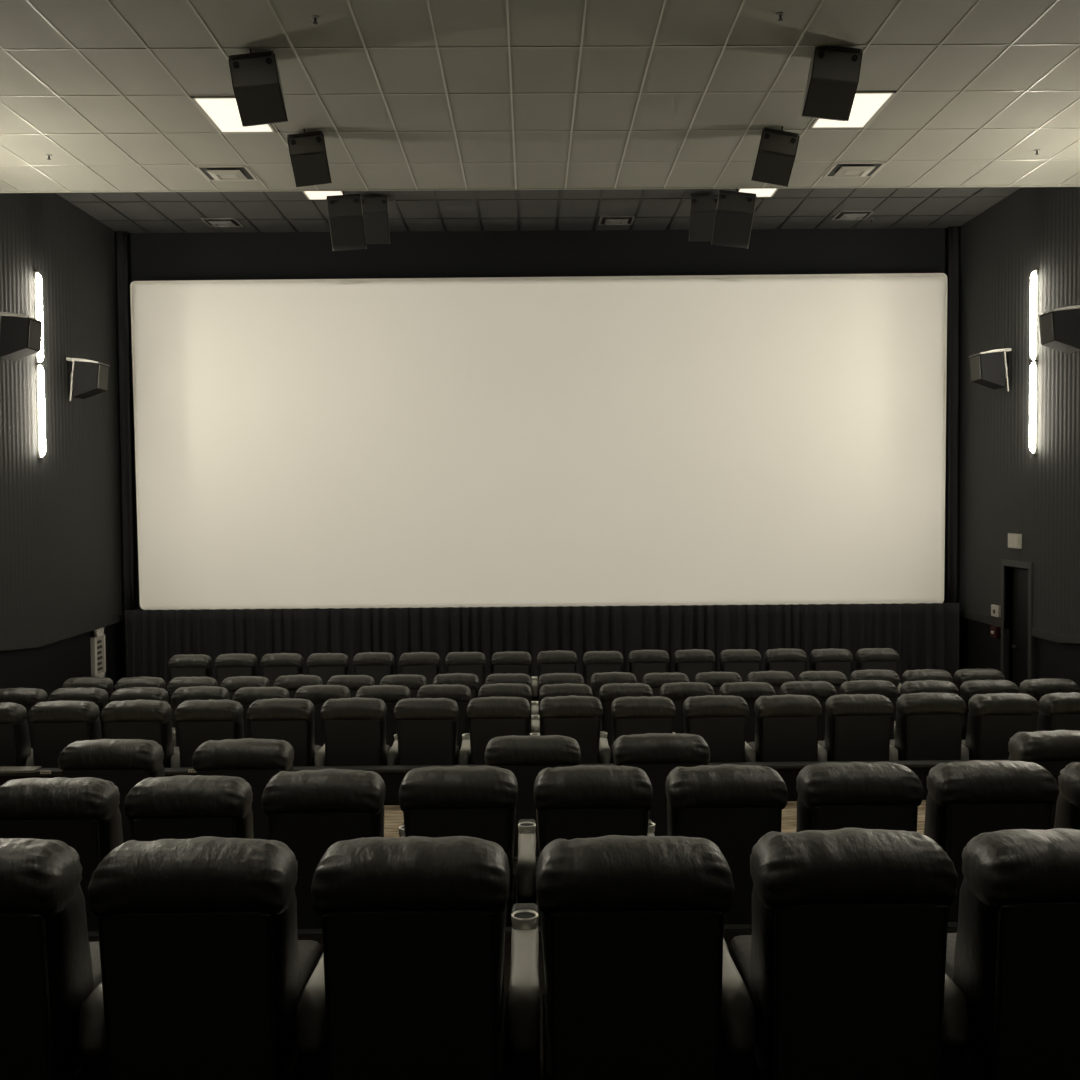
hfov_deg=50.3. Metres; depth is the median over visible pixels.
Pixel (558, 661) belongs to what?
seat
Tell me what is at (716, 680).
seat
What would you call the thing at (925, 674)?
seat
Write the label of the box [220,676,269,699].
seat
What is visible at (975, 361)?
grille
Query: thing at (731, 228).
grille
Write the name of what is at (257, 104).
grille
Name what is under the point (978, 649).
wall
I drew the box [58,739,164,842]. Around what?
seat
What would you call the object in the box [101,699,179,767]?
seat
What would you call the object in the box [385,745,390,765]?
armrest
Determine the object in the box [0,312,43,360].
wall speaker
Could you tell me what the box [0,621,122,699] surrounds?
wall
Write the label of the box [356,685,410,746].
seat
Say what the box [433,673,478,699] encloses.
seat
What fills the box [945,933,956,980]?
seat cushion
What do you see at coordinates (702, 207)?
speaker
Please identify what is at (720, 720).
seat
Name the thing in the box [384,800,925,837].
floor
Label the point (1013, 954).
seat
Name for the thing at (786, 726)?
seat
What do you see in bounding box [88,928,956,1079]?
floor
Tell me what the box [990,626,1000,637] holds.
alarm box
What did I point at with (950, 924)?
trim
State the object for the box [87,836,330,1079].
seat
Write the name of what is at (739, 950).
armrest
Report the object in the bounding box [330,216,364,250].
grille
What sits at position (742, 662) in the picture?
seat
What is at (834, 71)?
speaker
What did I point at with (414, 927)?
seat
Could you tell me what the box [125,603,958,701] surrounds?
stage curtain
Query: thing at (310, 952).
armrest
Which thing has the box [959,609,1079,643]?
trim
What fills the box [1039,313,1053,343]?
grille
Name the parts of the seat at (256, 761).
panel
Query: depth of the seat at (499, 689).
12.39 m
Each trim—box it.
[0,0,1079,191]
[0,185,1079,192]
[0,613,123,650]
[0,760,1007,775]
[70,187,1006,232]
[88,922,957,936]
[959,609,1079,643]
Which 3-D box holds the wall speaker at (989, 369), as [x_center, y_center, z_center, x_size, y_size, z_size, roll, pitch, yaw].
[6.679,-2.504,17.074,0.465,0.632,0.445,0,2,0]
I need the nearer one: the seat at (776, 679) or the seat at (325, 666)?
the seat at (776, 679)
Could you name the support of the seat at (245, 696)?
on the floor
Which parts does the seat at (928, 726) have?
backrest, panel, armrest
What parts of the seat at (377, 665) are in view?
panel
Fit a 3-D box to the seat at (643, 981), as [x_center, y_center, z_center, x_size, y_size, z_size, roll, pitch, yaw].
[0.323,1.416,3.819,0.677,1.071,1.000,0,2,0]
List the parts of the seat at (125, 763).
panel, backrest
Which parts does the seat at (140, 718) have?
panel, backrest, armrest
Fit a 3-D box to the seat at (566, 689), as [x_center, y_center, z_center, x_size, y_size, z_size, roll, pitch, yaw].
[0.326,2.084,12.886,0.677,1.070,0.999,0,2,0]
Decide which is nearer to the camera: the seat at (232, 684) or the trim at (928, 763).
the trim at (928, 763)
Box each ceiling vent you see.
[195,165,257,180]
[201,218,243,226]
[598,216,634,224]
[823,162,886,176]
[831,211,874,219]
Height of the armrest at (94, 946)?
0.170 m
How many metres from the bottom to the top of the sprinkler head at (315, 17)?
0.050 m
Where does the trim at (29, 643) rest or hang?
attached to the wall at (47, 667)
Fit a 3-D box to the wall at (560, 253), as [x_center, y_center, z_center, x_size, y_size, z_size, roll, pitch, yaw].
[0.011,-1.200,19.070,13.990,8.170,0.100,0,2,0]
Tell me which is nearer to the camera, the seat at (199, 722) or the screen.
the seat at (199, 722)
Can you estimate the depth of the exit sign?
16.67 m
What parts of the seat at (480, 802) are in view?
panel, backrest, armrest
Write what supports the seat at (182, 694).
on the floor
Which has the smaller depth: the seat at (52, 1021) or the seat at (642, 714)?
the seat at (52, 1021)
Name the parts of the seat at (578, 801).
backrest, panel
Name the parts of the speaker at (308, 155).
rigging plate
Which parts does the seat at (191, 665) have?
panel, backrest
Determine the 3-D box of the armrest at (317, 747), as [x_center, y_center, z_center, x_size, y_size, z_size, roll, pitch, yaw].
[-2.358,2.088,10.968,0.510,0.171,0.520,0,2,0]
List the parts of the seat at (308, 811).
panel, backrest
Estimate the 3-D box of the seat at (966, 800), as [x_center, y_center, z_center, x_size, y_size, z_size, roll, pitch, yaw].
[2.280,1.622,6.071,0.677,1.077,1.000,0,2,0]
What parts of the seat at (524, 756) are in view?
panel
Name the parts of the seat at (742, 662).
backrest, panel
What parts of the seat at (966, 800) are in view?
backrest, panel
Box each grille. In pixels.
[28,320,41,350]
[98,365,108,389]
[235,85,285,125]
[292,153,329,186]
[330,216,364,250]
[363,213,388,243]
[690,212,715,241]
[712,211,752,247]
[753,152,793,185]
[804,80,855,119]
[970,356,980,380]
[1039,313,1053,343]
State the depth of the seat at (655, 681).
14.34 m
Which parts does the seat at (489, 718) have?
panel, backrest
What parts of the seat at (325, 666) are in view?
panel, backrest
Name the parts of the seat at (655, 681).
panel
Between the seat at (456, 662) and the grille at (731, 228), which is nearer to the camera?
the grille at (731, 228)
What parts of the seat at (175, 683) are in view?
panel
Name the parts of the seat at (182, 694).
panel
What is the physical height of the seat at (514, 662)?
1.067 m
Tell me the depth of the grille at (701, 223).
16.70 m
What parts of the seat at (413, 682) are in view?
panel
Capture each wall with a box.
[0,193,123,640]
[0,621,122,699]
[0,767,932,804]
[122,228,948,677]
[958,187,1079,633]
[959,567,1079,688]
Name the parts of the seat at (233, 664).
panel, backrest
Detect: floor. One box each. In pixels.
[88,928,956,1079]
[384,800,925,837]
[513,860,538,925]
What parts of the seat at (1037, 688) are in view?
panel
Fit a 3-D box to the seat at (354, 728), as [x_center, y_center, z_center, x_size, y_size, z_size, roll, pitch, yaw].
[-1.654,1.965,10.866,0.677,1.076,0.999,0,2,0]
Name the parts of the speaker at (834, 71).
mounting knob, rigging plate, mounting knob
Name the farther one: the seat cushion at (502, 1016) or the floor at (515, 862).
the floor at (515, 862)
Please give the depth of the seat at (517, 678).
14.36 m
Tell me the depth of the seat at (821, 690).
12.42 m
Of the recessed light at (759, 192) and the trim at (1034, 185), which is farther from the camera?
the recessed light at (759, 192)
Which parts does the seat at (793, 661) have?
backrest, panel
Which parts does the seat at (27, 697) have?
panel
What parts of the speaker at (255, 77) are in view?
mounting knob, rigging plate, mounting knob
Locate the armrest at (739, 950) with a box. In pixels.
[728,935,760,1035]
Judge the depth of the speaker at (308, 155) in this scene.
11.84 m
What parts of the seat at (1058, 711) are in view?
backrest, panel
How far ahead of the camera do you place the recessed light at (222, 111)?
11.30 m
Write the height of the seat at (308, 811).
1.069 m
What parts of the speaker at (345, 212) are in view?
rigging plate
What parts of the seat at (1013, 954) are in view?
backrest, panel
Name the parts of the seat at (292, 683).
panel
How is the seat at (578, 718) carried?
on the floor
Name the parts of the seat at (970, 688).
backrest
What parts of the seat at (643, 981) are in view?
backrest, panel, armrest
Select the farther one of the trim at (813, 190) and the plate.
the trim at (813, 190)
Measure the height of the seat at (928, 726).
1.071 m
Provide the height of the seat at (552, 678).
1.069 m
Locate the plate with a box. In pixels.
[40,771,50,773]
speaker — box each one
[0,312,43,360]
[66,357,108,400]
[228,49,287,126]
[287,129,331,186]
[326,191,366,250]
[361,193,389,243]
[689,191,717,241]
[711,189,756,248]
[751,126,799,186]
[802,46,862,120]
[969,348,1011,390]
[1038,305,1079,353]
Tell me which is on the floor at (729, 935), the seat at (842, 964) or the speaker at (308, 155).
the seat at (842, 964)
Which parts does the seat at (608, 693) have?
backrest, panel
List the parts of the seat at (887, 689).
panel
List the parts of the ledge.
plate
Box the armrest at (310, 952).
[290,940,322,1040]
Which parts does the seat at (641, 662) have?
backrest, panel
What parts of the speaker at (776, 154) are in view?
rigging plate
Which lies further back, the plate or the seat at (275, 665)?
the seat at (275, 665)
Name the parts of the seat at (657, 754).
panel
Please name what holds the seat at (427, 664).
on the floor
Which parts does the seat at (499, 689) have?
armrest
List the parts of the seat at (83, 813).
panel, backrest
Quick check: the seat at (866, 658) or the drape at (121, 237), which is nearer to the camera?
the seat at (866, 658)
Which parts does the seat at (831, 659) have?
backrest, panel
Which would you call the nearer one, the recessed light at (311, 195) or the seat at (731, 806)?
the seat at (731, 806)
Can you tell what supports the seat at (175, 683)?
on the floor
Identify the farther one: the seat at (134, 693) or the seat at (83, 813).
the seat at (134, 693)
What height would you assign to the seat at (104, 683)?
1.073 m
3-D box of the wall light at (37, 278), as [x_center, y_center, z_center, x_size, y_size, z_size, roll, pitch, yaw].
[-6.827,-2.390,15.713,0.083,2.530,0.120,0,2,0]
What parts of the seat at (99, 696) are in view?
backrest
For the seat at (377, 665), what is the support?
on the floor
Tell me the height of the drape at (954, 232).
6.360 m
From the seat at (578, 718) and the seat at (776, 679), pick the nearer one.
the seat at (578, 718)
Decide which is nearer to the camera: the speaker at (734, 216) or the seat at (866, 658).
the speaker at (734, 216)
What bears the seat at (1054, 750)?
on the floor at (393, 815)
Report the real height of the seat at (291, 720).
1.077 m
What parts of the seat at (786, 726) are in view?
backrest, panel, armrest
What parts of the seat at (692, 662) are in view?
backrest, panel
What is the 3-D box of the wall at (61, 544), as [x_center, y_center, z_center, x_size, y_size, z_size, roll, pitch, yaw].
[-6.839,-1.496,7.424,0.080,6.460,23.050,0,2,0]
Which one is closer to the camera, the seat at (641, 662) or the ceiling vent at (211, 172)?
the ceiling vent at (211, 172)
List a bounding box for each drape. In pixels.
[116,231,133,621]
[947,226,959,602]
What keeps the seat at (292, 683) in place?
on the floor
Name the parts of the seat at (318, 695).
panel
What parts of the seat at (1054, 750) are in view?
panel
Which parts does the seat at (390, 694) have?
panel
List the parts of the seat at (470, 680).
panel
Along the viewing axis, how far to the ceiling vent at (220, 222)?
18.04 m
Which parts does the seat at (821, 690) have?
panel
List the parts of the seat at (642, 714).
backrest, panel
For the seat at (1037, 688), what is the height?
1.075 m
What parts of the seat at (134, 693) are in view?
armrest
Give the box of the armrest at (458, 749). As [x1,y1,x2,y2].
[456,746,459,764]
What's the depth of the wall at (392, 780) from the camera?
10.05 m
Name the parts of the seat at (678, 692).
panel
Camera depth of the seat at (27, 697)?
12.34 m
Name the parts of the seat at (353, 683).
panel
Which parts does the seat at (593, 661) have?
backrest, panel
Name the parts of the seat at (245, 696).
panel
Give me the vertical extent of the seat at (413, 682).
1.071 m
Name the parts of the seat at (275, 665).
panel, backrest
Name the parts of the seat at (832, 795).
backrest, panel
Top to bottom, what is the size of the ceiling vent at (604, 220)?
0.055 m
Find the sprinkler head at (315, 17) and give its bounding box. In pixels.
[311,15,319,23]
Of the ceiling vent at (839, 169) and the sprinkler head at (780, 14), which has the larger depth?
the ceiling vent at (839, 169)
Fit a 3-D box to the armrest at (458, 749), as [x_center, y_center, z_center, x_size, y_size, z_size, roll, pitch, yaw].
[-1.036,2.081,10.982,0.510,0.169,0.520,0,2,0]
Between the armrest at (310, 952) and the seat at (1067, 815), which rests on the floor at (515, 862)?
the seat at (1067, 815)
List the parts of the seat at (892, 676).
panel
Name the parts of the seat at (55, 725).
panel, backrest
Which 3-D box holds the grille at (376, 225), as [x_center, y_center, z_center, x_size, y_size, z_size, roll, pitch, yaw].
[-2.402,-4.512,16.673,0.396,0.385,0.288,-3,2,-6]
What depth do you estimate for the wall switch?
17.32 m
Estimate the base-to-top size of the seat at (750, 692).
1.069 m
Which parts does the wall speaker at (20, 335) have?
plate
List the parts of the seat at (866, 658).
backrest, panel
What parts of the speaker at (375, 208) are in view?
rigging plate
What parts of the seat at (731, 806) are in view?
backrest, panel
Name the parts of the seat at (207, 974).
panel, backrest, armrest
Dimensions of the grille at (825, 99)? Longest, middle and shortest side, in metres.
0.366 x 0.288 x 0.215 m
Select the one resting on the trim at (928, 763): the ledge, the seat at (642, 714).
the ledge
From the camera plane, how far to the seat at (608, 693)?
12.43 m
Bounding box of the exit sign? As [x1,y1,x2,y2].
[1008,533,1021,548]
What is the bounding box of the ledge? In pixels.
[0,766,62,772]
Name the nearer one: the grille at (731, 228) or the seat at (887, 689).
the seat at (887, 689)
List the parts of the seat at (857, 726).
backrest, panel, armrest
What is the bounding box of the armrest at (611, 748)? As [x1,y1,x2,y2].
[610,744,613,762]
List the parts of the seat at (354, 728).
panel, backrest, armrest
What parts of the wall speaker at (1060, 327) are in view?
plate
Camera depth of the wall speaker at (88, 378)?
16.73 m
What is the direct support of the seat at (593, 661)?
on the floor
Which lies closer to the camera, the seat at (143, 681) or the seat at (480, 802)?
the seat at (480, 802)
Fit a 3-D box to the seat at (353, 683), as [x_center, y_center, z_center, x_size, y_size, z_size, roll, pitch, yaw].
[-2.329,2.220,14.835,0.678,1.067,1.000,0,2,0]
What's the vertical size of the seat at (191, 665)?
1.069 m
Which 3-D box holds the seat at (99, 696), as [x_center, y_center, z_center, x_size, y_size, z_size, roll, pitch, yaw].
[-4.953,2.125,12.844,0.678,1.074,1.000,0,2,0]
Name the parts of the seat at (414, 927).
panel, backrest, armrest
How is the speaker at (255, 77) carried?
hanging from the ceiling at (87, 24)
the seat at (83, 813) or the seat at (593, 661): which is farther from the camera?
the seat at (593, 661)
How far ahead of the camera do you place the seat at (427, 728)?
10.40 m
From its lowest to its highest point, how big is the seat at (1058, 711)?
1.064 m
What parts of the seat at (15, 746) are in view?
panel, backrest, armrest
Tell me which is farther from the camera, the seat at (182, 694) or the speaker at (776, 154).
the seat at (182, 694)
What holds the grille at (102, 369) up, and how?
attached to the wall speaker at (88, 378)
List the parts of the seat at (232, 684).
panel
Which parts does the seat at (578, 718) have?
backrest, panel, armrest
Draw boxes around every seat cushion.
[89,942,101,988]
[498,963,504,1033]
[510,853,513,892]
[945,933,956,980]
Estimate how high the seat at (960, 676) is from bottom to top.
1.076 m
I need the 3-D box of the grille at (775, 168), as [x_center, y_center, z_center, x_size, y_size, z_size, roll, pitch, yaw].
[2.428,-3.864,11.986,0.351,0.225,0.288,12,3,5]
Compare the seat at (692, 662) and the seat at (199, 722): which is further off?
the seat at (692, 662)
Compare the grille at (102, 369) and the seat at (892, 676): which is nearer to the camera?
the seat at (892, 676)
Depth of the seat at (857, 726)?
10.44 m
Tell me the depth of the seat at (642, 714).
10.38 m
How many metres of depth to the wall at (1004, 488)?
16.53 m
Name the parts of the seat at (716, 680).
panel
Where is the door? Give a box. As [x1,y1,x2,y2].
[1001,559,1036,686]
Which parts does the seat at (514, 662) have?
panel, backrest, armrest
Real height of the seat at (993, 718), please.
1.068 m
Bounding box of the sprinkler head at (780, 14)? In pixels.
[776,12,784,20]
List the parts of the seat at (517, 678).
armrest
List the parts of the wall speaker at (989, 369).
plate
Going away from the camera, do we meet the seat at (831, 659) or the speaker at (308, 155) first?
the speaker at (308, 155)
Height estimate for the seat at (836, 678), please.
1.066 m
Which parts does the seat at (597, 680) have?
panel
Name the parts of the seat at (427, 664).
panel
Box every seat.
[0,688,47,747]
[0,702,33,766]
[0,777,123,930]
[0,838,111,1079]
[28,700,101,767]
[48,687,108,738]
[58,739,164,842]
[62,677,113,702]
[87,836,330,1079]
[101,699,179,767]
[110,687,176,746]
[115,676,165,689]
[124,775,253,840]
[167,677,217,726]
[168,654,212,679]
[171,686,228,746]
[174,699,243,767]
[192,738,293,839]
[214,653,257,686]
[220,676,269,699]
[233,687,289,737]
[247,698,326,766]
[260,653,302,686]
[261,769,404,928]
[274,675,322,697]
[294,685,350,746]
[307,653,348,684]
[311,836,540,1079]
[320,697,398,765]
[327,675,374,697]
[353,652,394,684]
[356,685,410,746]
[380,674,426,697]
[394,698,470,765]
[399,652,439,684]
[399,766,536,926]
[417,684,470,748]
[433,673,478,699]
[445,652,485,689]
[467,696,539,764]
[478,683,539,732]
[485,673,538,734]
[485,735,580,856]
[491,651,537,723]
[534,765,654,925]
[536,835,754,1079]
[537,650,576,704]
[538,673,583,735]
[539,683,592,701]
[539,695,611,763]
[583,651,623,687]
[590,672,636,699]
[599,683,652,747]
[610,696,675,763]
[613,733,709,835]
[628,650,668,682]
[642,672,689,696]
[660,682,714,733]
[665,764,787,923]
[674,649,714,681]
[683,695,755,762]
[694,672,741,694]
[719,649,761,681]
[719,682,774,742]
[728,828,967,1079]
[746,671,794,694]
[747,694,826,761]
[764,648,806,680]
[780,681,836,740]
[796,762,923,831]
[798,671,847,694]
[810,648,852,680]
[818,694,897,760]
[840,680,897,739]
[850,669,899,720]
[855,648,900,698]
[890,692,968,760]
[894,680,958,723]
[902,669,952,682]
[924,760,1058,921]
[945,828,1079,1079]
[954,668,1004,695]
[960,680,1019,739]
[962,693,1039,759]
[1008,730,1079,828]
[1019,678,1079,730]
[1037,692,1079,730]
[1054,762,1079,829]
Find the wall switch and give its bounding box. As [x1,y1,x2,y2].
[991,605,1000,616]
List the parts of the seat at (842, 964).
backrest, panel, armrest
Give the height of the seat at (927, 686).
1.072 m
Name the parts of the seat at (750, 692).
panel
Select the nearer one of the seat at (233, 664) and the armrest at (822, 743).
the armrest at (822, 743)
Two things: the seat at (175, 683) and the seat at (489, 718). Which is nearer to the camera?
the seat at (489, 718)
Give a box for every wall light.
[34,271,45,457]
[1029,269,1037,453]
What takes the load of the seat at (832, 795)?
on the floor at (515, 862)
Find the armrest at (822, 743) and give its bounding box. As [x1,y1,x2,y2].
[818,741,824,748]
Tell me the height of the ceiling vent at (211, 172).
0.055 m
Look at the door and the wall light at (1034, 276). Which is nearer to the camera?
the wall light at (1034, 276)
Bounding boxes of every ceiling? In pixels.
[0,0,1079,191]
[56,187,1020,232]
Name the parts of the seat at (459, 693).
panel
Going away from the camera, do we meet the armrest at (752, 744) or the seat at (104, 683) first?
the armrest at (752, 744)
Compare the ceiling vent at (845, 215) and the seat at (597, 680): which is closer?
the seat at (597, 680)
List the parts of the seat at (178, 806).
panel, backrest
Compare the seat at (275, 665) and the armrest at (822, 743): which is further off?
the seat at (275, 665)
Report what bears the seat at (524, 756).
on the floor at (393, 815)
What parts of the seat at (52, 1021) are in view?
panel, backrest, armrest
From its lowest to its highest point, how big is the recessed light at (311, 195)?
0.014 m
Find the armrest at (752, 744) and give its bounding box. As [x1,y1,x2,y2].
[747,742,754,750]
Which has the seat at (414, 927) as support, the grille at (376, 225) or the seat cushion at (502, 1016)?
the seat cushion at (502, 1016)
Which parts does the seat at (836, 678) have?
panel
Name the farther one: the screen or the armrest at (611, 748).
the screen
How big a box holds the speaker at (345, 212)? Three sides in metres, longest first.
1.235 x 0.430 x 0.428 m
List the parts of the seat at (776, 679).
panel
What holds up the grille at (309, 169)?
attached to the speaker at (308, 155)
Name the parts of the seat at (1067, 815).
backrest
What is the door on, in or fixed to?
in the wall at (978, 649)
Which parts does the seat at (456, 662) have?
panel, backrest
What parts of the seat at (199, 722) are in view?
panel, backrest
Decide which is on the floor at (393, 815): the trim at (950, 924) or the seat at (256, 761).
the seat at (256, 761)
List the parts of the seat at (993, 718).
backrest, panel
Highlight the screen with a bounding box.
[130,273,947,609]
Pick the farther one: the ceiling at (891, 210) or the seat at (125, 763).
the ceiling at (891, 210)
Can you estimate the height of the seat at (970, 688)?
1.071 m
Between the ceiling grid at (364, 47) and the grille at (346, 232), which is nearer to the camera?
the ceiling grid at (364, 47)
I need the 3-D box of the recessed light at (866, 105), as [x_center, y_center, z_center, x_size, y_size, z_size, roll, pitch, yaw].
[3.066,-4.235,11.344,0.570,0.014,1.040,0,2,0]
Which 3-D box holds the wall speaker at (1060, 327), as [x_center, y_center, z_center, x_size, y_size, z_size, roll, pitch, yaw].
[6.695,-2.663,14.717,0.465,0.632,0.445,0,2,0]
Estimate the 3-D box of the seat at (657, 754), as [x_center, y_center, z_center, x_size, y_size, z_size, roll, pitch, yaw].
[0.866,1.832,8.140,0.752,1.074,1.000,0,2,0]
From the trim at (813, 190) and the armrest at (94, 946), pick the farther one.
the trim at (813, 190)
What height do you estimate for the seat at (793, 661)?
1.076 m
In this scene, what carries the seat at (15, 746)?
on the floor
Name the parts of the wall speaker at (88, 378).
plate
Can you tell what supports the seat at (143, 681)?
on the floor
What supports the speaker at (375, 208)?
hanging from the ceiling at (891, 210)
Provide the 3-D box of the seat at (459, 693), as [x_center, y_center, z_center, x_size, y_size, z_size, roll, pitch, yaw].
[-0.992,2.093,12.861,0.678,1.074,1.000,0,2,0]
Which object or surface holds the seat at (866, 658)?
on the floor
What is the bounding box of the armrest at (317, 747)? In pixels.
[315,745,321,753]
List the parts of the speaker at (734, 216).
rigging plate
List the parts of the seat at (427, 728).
panel, backrest, armrest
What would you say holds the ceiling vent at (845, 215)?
in the ceiling at (891, 210)
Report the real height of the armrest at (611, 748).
0.169 m
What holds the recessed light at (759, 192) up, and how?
in the ceiling at (891, 210)
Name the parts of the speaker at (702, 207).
rigging plate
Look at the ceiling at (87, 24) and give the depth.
10.67 m
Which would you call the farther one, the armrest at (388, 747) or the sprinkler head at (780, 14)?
the armrest at (388, 747)
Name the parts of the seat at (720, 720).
backrest, panel, armrest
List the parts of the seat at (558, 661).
panel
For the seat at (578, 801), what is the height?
1.076 m
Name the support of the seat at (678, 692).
on the floor
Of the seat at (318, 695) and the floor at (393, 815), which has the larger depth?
the seat at (318, 695)
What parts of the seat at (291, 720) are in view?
panel, backrest, armrest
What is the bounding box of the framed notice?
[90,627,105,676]
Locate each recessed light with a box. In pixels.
[191,96,275,132]
[302,191,344,199]
[736,189,777,196]
[809,91,895,128]
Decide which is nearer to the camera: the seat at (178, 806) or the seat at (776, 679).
the seat at (178, 806)

